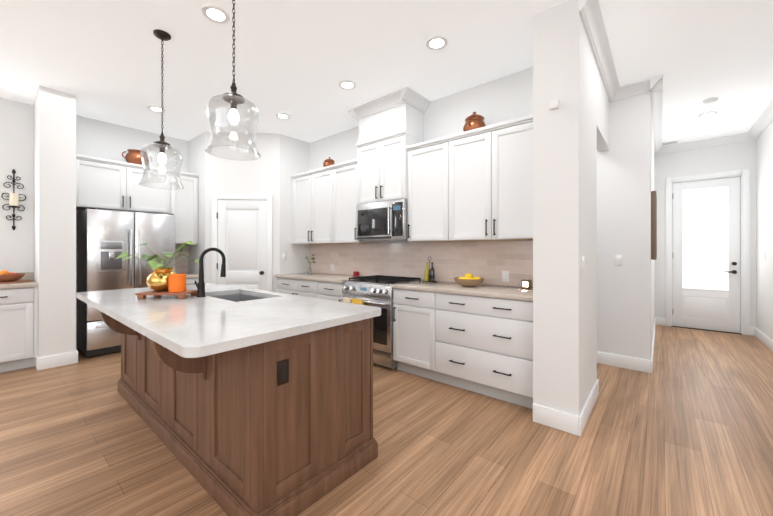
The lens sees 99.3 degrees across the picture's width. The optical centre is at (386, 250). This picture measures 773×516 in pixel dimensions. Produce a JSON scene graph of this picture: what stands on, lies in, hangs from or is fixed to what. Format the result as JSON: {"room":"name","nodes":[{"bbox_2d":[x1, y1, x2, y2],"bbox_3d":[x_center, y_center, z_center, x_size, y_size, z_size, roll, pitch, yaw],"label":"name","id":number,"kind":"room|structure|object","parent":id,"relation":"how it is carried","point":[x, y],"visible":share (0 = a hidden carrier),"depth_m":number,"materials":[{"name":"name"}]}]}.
{"room":"kitchen","nodes":[
{"label":"kitchen","id":0,"kind":"room"},
{"bbox_2d":[32,86,79,357],"bbox_3d":[-3.908,-0.245,3.865,0.730,3.050,0.290,0,0,40],"label":"wall","id":1,"kind":"structure","parent":0,"point":[55,121],"depth_m":3.64,"materials":[{"name":"white paint"}]},
{"bbox_2d":[35,355,40,370],"bbox_3d":[-4.004,1.212,3.745,0.756,0.134,0.016,0,0,40],"label":"baseboard","id":2,"kind":"structure","parent":1,"relation":"attached to","point":[37,360],"depth_m":3.52,"materials":[{"name":"white paint"}]},
{"bbox_2d":[67,349,77,362],"bbox_3d":[-3.808,1.212,3.980,0.756,0.134,0.016,0,0,40],"label":"baseboard","id":3,"kind":"structure","parent":1,"relation":"attached to","point":[73,355],"depth_m":3.72,"materials":[{"name":"white paint"}]},
{"bbox_2d":[0,97,195,273],"bbox_3d":[-5.196,-0.245,2.993,0.110,3.050,6.320,0,0,40],"label":"wall","id":4,"kind":"structure","parent":0,"point":[99,139],"depth_m":3.95,"materials":[{"name":"white paint"}]},
{"bbox_2d":[1,169,25,229],"bbox_3d":[-4.342,-0.600,3.830,0.136,0.730,0.193,0,0,40],"label":"candle sconce","id":5,"kind":"object","parent":4,"relation":"attached to","point":[13,199],"visible":1,"depth_m":3.83,"materials":[{"name":"black metal"}]},
{"bbox_2d":[19,272,31,279],"bbox_3d":[-4.901,0.307,3.246,0.015,0.095,1.928,0,0,40],"label":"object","id":6,"kind":"structure","parent":4,"relation":"attached to","point":[28,275],"depth_m":3.94,"materials":[{"name":"beige tile"}]},
{"bbox_2d":[76,154,198,243],"bbox_3d":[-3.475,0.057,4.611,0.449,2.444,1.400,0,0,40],"label":"upper cabinet","id":7,"kind":"object","parent":4,"relation":"attached to","point":[104,184],"visible":0.6,"depth_m":4.44,"materials":[{"name":"white wood"}]},
{"bbox_2d":[122,149,151,164],"bbox_3d":[-3.468,-1.272,4.572,0.270,0.210,0.345,0,0,40],"label":"pot","id":8,"kind":"object","parent":7,"relation":"on","point":[133,156],"visible":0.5,"depth_m":4.47,"materials":[{"name":"brown metal"}]},
{"bbox_2d":[175,244,187,272],"bbox_3d":[-3.305,0.127,5.164,0.008,0.455,0.338,0,0,40],"label":"tile backsplash","id":9,"kind":"structure","parent":4,"relation":"attached to","point":[182,267],"depth_m":5.22,"materials":[{"name":"beige tile"}]},
{"bbox_2d":[272,133,307,291],"bbox_3d":[-1.487,-0.244,5.205,0.110,3.050,0.530,0,0,40],"label":"wall","id":10,"kind":"structure","parent":0,"point":[289,154],"depth_m":5.04,"materials":[{"name":"white paint"}]},
{"bbox_2d":[212,194,272,291],"bbox_3d":[-2.149,0.223,4.902,0.634,2.114,0.634,0,0,40],"label":"pantry door","id":11,"kind":"structure","parent":10,"relation":"in","point":[242,233],"depth_m":4.90,"materials":[{"name":"white paint"}]},
{"bbox_2d":[282,253,286,260],"bbox_3d":[-1.560,0.101,5.025,0.008,0.116,0.072,0,0,40],"label":"switch plate","id":12,"kind":"object","parent":10,"relation":"attached to","point":[284,255],"depth_m":5.02,"materials":[{"name":"white plastic"}]},
{"bbox_2d":[0,325,772,515],"bbox_3d":[-0.391,1.310,2.655,10.800,0.060,12.200,0,0,40],"label":"floor","id":13,"kind":"structure","parent":0,"point":[685,428],"depth_m":2.11,"materials":[{"name":"brown wood"}]},
{"bbox_2d":[0,288,37,372],"bbox_3d":[-4.253,0.836,3.558,0.610,0.884,0.619,0,0,40],"label":"base cabinet","id":14,"kind":"object","parent":13,"relation":"on","point":[18,325],"depth_m":3.50,"materials":[{"name":"grey wood"}]},
{"bbox_2d":[0,280,37,287],"bbox_3d":[-4.661,0.374,3.046,0.640,0.039,1.928,0,0,40],"label":"countertop","id":15,"kind":"structure","parent":14,"relation":"on","point":[32,284],"depth_m":3.51,"materials":[{"name":"beige stone"}]},
{"bbox_2d":[0,270,30,283],"bbox_3d":[-4.206,0.284,3.625,0.300,0.140,0.380,0,0,40],"label":"bowl","id":16,"kind":"object","parent":15,"relation":"on","point":[6,276],"visible":1,"depth_m":3.60,"materials":[{"name":"brown wood"}]},
{"bbox_2d":[77,208,174,356],"bbox_3d":[-3.456,0.386,4.399,0.730,1.787,0.920,0,0,40],"label":"fridge","id":17,"kind":"object","parent":13,"relation":"on","point":[106,239],"visible":0.6,"depth_m":4.06,"materials":[{"name":"silver metal"}]},
{"bbox_2d":[177,273,198,284],"bbox_3d":[-3.062,0.818,4.958,0.644,0.924,0.335,0,0,40],"label":"base cabinet","id":18,"kind":"object","parent":13,"relation":"on","point":[191,278],"visible":0.06,"depth_m":4.79,"materials":[{"name":"grey"}]},
{"bbox_2d":[87,291,379,515],"bbox_3d":[-1.323,0.836,2.424,2.449,0.885,1.032,0,0,40],"label":"kitchen island","id":19,"kind":"object","parent":13,"relation":"on","point":[242,401],"depth_m":1.72,"materials":[{"name":"brown wood"}]},
{"bbox_2d":[76,283,380,358],"bbox_3d":[-1.324,0.374,2.404,2.510,0.039,1.100,0,0,40],"label":"island countertop","id":20,"kind":"structure","parent":19,"relation":"on","point":[191,327],"depth_m":1.79,"materials":[{"name":"white stone"}]},
{"bbox_2d":[116,241,198,298],"bbox_3d":[-1.688,0.138,2.470,0.439,0.431,0.487,0,0,40],"label":"decorative tray","id":21,"kind":"object","parent":20,"relation":"on","point":[161,280],"visible":0.96,"depth_m":2.43,"materials":[{"name":"brown wood"}]},
{"bbox_2d":[194,248,225,296],"bbox_3d":[-1.393,0.165,2.594,0.121,0.378,0.214,0,0,40],"label":"faucet","id":22,"kind":"object","parent":20,"relation":"on","point":[200,285],"visible":1,"depth_m":2.52,"materials":[{"name":"black metal"}]},
{"bbox_2d":[341,275,420,368],"bbox_3d":[-0.064,0.803,3.921,0.756,0.952,0.706,0,0,40],"label":"range","id":23,"kind":"object","parent":13,"relation":"on","point":[375,290],"visible":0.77,"depth_m":3.59,"materials":[{"name":"silver metal"}]},
{"bbox_2d":[274,272,532,408],"bbox_3d":[-0.056,0.817,3.959,3.681,0.924,0.644,0,0,40],"label":"base cabinet","id":24,"kind":"object","parent":13,"relation":"on","point":[478,339],"visible":0.67,"depth_m":3.00,"materials":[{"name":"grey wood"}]},
{"bbox_2d":[304,254,314,272],"bbox_3d":[-1.192,0.207,5.147,0.188,0.296,0.190,0,0,40],"label":"vase","id":25,"kind":"object","parent":24,"relation":"on","point":[313,258],"visible":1,"depth_m":5.16,"materials":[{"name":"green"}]},
{"bbox_2d":[422,257,436,281],"bbox_3d":[0.490,0.211,3.743,0.150,0.286,0.080,0,0,40],"label":"bottles","id":26,"kind":"object","parent":24,"relation":"on","point":[429,274],"visible":1,"depth_m":3.74,"materials":[{"name":"yellow glass"}]},
{"bbox_2d":[454,273,484,286],"bbox_3d":[0.818,0.287,3.261,0.304,0.133,0.304,0,0,40],"label":"lemon bowl","id":27,"kind":"object","parent":24,"relation":"on","point":[468,280],"visible":1,"depth_m":3.17,"materials":[{"name":"brown wood"}]},
{"bbox_2d":[521,279,531,288],"bbox_3d":[1.316,0.314,3.089,0.075,0.079,0.076,0,0,40],"label":"block","id":28,"kind":"object","parent":24,"relation":"on","point":[526,284],"visible":1,"depth_m":3.06,"materials":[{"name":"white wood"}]},
{"bbox_2d":[0,0,772,145],"bbox_3d":[-0.391,-1.810,2.656,10.800,0.080,12.200,0,0,40],"label":"ceiling","id":29,"kind":"structure","parent":0,"point":[297,61],"depth_m":2.98,"materials":[{"name":"white paint"}]},
{"bbox_2d":[147,105,165,112],"bbox_3d":[-2.864,-1.764,4.095,0.189,0.012,0.189,0,0,16],"label":"recessed light","id":30,"kind":"object","parent":29,"relation":"in","point":[151,107],"depth_m":4.07,"materials":[{"name":"white plastic"}]},
{"bbox_2d":[139,29,183,189],"bbox_3d":[-1.835,-1.149,2.689,0.311,1.242,0.311,0,0,40],"label":"pendant light","id":31,"kind":"object","parent":29,"relation":"hanging from","point":[162,36],"visible":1,"depth_m":2.68,"materials":[{"name":"clear glass"}]},
{"bbox_2d":[201,4,229,23],"bbox_3d":[-1.275,-1.764,2.456,0.189,0.012,0.189,0,0,1],"label":"recessed light","id":32,"kind":"object","parent":29,"relation":"in","point":[215,14],"depth_m":2.45,"materials":[{"name":"white plastic"}]},
{"bbox_2d":[205,0,260,160],"bbox_3d":[-0.928,-1.179,1.997,0.311,1.182,0.311,0,0,40],"label":"pendant light","id":33,"kind":"object","parent":29,"relation":"hanging from","point":[233,98],"visible":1,"depth_m":1.98,"materials":[{"name":"clear glass"}]},
{"bbox_2d":[275,113,290,118],"bbox_3d":[-1.357,-1.763,4.309,0.189,0.012,0.189,0,0,31],"label":"recessed light","id":34,"kind":"object","parent":29,"relation":"in","point":[279,115],"depth_m":4.30,"materials":[{"name":"white plastic"}]},
{"bbox_2d":[338,80,355,89],"bbox_3d":[-0.418,-1.764,3.499,0.189,0.012,0.189,0,0,34],"label":"recessed light","id":35,"kind":"object","parent":29,"relation":"in","point":[344,84],"depth_m":3.49,"materials":[{"name":"white plastic"}]},
{"bbox_2d":[425,35,447,49],"bbox_3d":[0.427,-1.764,2.794,0.189,0.012,0.189,0,0,1],"label":"recessed light","id":36,"kind":"object","parent":29,"relation":"in","point":[438,42],"depth_m":2.78,"materials":[{"name":"white plastic"}]},
{"bbox_2d":[662,140,677,145],"bbox_3d":[4.648,-1.764,5.386,0.200,0.009,0.150,0,0,40],"label":"ceiling vent","id":37,"kind":"object","parent":29,"relation":"in","point":[671,142],"visible":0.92,"depth_m":5.38,"materials":[{"name":"white plastic"}]},
{"bbox_2d":[698,111,717,117],"bbox_3d":[4.164,-1.764,4.260,0.189,0.012,0.189,0,0,31],"label":"recessed light","id":38,"kind":"object","parent":29,"relation":"in","point":[711,113],"depth_m":4.25,"materials":[{"name":"white plastic"}]},
{"bbox_2d":[703,97,717,103],"bbox_3d":[3.790,-1.752,3.843,0.132,0.036,0.132,0,0,40],"label":"smoke detector","id":39,"kind":"object","parent":29,"relation":"attached to","point":[710,100],"visible":1,"depth_m":3.82,"materials":[{"name":"white plastic"}]},
{"bbox_2d":[308,64,599,379],"bbox_3d":[0.260,-0.245,4.190,4.095,3.050,0.110,0,0,40],"label":"wall","id":40,"kind":"structure","parent":0,"point":[596,164],"depth_m":3.67,"materials":[{"name":"white paint"}]},
{"bbox_2d":[291,114,532,243],"bbox_3d":[0.018,-0.723,4.048,3.681,1.243,0.414,0,0,40],"label":"upper cabinet","id":41,"kind":"object","parent":40,"relation":"attached to","point":[474,185],"visible":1,"depth_m":3.47,"materials":[{"name":"white wood"}]},
{"bbox_2d":[323,157,334,166],"bbox_3d":[-0.834,-1.269,4.810,0.184,0.206,0.235,0,0,40],"label":"copper pot","id":42,"kind":"object","parent":41,"relation":"on","point":[329,162],"visible":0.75,"depth_m":4.74,"materials":[{"name":"brown metal"}]},
{"bbox_2d":[356,199,406,240],"bbox_3d":[0.018,-0.354,4.021,0.756,0.445,0.449,0,0,40],"label":"over-the-range microwave","id":43,"kind":"object","parent":41,"relation":"attached to","point":[382,221],"visible":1,"depth_m":3.85,"materials":[{"name":"silver metal"}]},
{"bbox_2d":[348,87,430,142],"bbox_3d":[0.017,-1.557,4.019,0.940,0.422,0.460,0,0,40],"label":"enclosure","id":44,"kind":"object","parent":41,"relation":"on","point":[402,109],"visible":0.96,"depth_m":3.84,"materials":[{"name":"white"}]},
{"bbox_2d":[463,112,485,131],"bbox_3d":[0.901,-1.294,3.362,0.227,0.254,0.290,0,0,40],"label":"copper pot","id":45,"kind":"object","parent":41,"relation":"on","point":[474,120],"visible":0.77,"depth_m":3.28,"materials":[{"name":"brown metal"}]},
{"bbox_2d":[309,240,532,287],"bbox_3d":[0.149,0.127,4.204,3.681,0.455,0.008,0,0,40],"label":"tile backsplash","id":46,"kind":"structure","parent":40,"relation":"attached to","point":[489,261],"depth_m":3.85,"materials":[{"name":"beige tile"}]},
{"bbox_2d":[502,271,508,281],"bbox_3d":[1.201,0.260,3.315,0.070,0.112,0.009,0,0,40],"label":"switch plate","id":47,"kind":"object","parent":40,"relation":"attached to","point":[505,274],"depth_m":3.31,"materials":[{"name":"white plastic"}]},
{"bbox_2d":[528,0,611,416],"bbox_3d":[1.789,-0.245,3.060,0.300,3.050,1.786,0,0,40],"label":"wall","id":48,"kind":"structure","parent":0,"point":[563,69],"depth_m":2.40,"materials":[{"name":"white paint"}]},
{"bbox_2d":[549,99,558,109],"bbox_3d":[1.207,-1.051,2.366,0.060,0.060,0.026,0,0,40],"label":"sensor","id":49,"kind":"object","parent":48,"relation":"attached to","point":[553,104],"depth_m":2.36,"materials":[{"name":"white plastic"}]},
{"bbox_2d":[533,403,575,434],"bbox_3d":[1.207,1.211,2.372,0.285,0.134,0.016,0,0,40],"label":"baseboard","id":50,"kind":"structure","parent":48,"relation":"attached to","point":[562,421],"depth_m":2.36,"materials":[{"name":"white paint"}]},
{"bbox_2d":[581,256,584,271],"bbox_3d":[1.438,0.099,2.398,0.008,0.116,0.118,0,0,40],"label":"switch plate","id":51,"kind":"object","parent":48,"relation":"attached to","point":[583,257],"depth_m":2.37,"materials":[{"name":"white plastic"}]},
{"bbox_2d":[576,379,598,435],"bbox_3d":[1.604,1.211,2.594,0.021,0.134,0.867,0,0,40],"label":"baseboard","id":52,"kind":"structure","parent":48,"relation":"attached to","point":[581,421],"depth_m":2.46,"materials":[{"name":"white paint"}]},
{"bbox_2d":[579,0,622,101],"bbox_3d":[1.949,-1.715,2.940,0.100,0.110,1.805,0,0,40],"label":"crown molding","id":53,"kind":"structure","parent":48,"relation":"attached to","point":[590,13],"depth_m":2.73,"materials":[{"name":"white paint"}]},
{"bbox_2d":[612,96,635,357],"bbox_3d":[1.707,-0.245,4.389,2.600,3.050,0.110,0,0,40],"label":"wall","id":54,"kind":"structure","parent":0,"point":[623,110],"depth_m":3.58,"materials":[{"name":"white paint"}]},
{"bbox_2d":[614,255,621,265],"bbox_3d":[2.547,0.105,3.610,0.072,0.116,0.009,0,0,40],"label":"switch plate","id":55,"kind":"object","parent":54,"relation":"attached to","point":[617,258],"depth_m":3.61,"materials":[{"name":"white plastic"}]},
{"bbox_2d":[597,351,648,372],"bbox_3d":[1.747,1.212,4.273,2.610,0.134,0.016,0,0,40],"label":"baseboard","id":56,"kind":"structure","parent":54,"relation":"attached to","point":[626,362],"depth_m":3.57,"materials":[{"name":"white paint"}]},
{"bbox_2d":[636,92,655,360],"bbox_3d":[3.693,-0.245,4.639,0.110,3.050,3.040,0,0,40],"label":"wall","id":57,"kind":"structure","parent":0,"point":[645,157],"depth_m":3.48,"materials":[{"name":"white paint"}]},
{"bbox_2d":[649,317,656,372],"bbox_3d":[3.701,1.212,4.550,0.024,0.134,2.946,0,0,40],"label":"baseboard","id":58,"kind":"structure","parent":57,"relation":"attached to","point":[655,318],"depth_m":3.91,"materials":[{"name":"white paint"}]},
{"bbox_2d":[643,74,662,154],"bbox_3d":[3.697,-1.714,4.500,0.125,0.110,3.030,0,0,40],"label":"crown molding","id":59,"kind":"structure","parent":57,"relation":"attached to","point":[654,85],"depth_m":3.85,"materials":[{"name":"white paint"}]},
{"bbox_2d":[651,191,656,259],"bbox_3d":[3.151,-0.280,3.868,0.044,0.760,0.640,0,0,40],"label":"framed picture","id":60,"kind":"object","parent":57,"relation":"attached to","point":[653,225],"visible":1,"depth_m":3.62,"materials":[{"name":"brown wood"}]},
{"bbox_2d":[656,140,755,326],"bbox_3d":[5.123,-0.244,5.354,1.170,3.050,0.110,0,0,40],"label":"wall","id":61,"kind":"structure","parent":0,"point":[742,155],"depth_m":5.31,"materials":[{"name":"white paint"}]},
{"bbox_2d":[663,133,746,153],"bbox_3d":[5.060,-1.714,5.271,0.930,0.110,0.100,0,0,40],"label":"crown molding","id":62,"kind":"structure","parent":61,"relation":"attached to","point":[737,138],"depth_m":5.23,"materials":[{"name":"white paint"}]},
{"bbox_2d":[665,169,749,334],"bbox_3d":[5.148,0.023,5.313,0.970,2.514,0.142,0,0,40],"label":"front door","id":63,"kind":"structure","parent":61,"relation":"in","point":[707,250],"depth_m":5.28,"materials":[{"name":"white paint"}]},
{"bbox_2d":[756,121,772,339],"bbox_3d":[4.421,-0.245,3.498,0.110,3.050,3.860,0,0,40],"label":"wall","id":64,"kind":"structure","parent":0,"point":[764,143],"depth_m":4.52,"materials":[{"name":"white paint"}]},
{"bbox_2d":[747,98,772,140],"bbox_3d":[4.306,-1.715,3.524,0.100,0.110,3.750,0,0,40],"label":"crown molding","id":65,"kind":"structure","parent":64,"relation":"attached to","point":[763,121],"depth_m":4.41,"materials":[{"name":"white paint"}]},
{"bbox_2d":[753,327,772,351],"bbox_3d":[4.336,1.212,3.497,0.020,0.134,3.750,0,0,40],"label":"baseboard","id":66,"kind":"structure","parent":64,"relation":"attached to","point":[757,333],"depth_m":4.50,"materials":[{"name":"white paint"}]}
]}

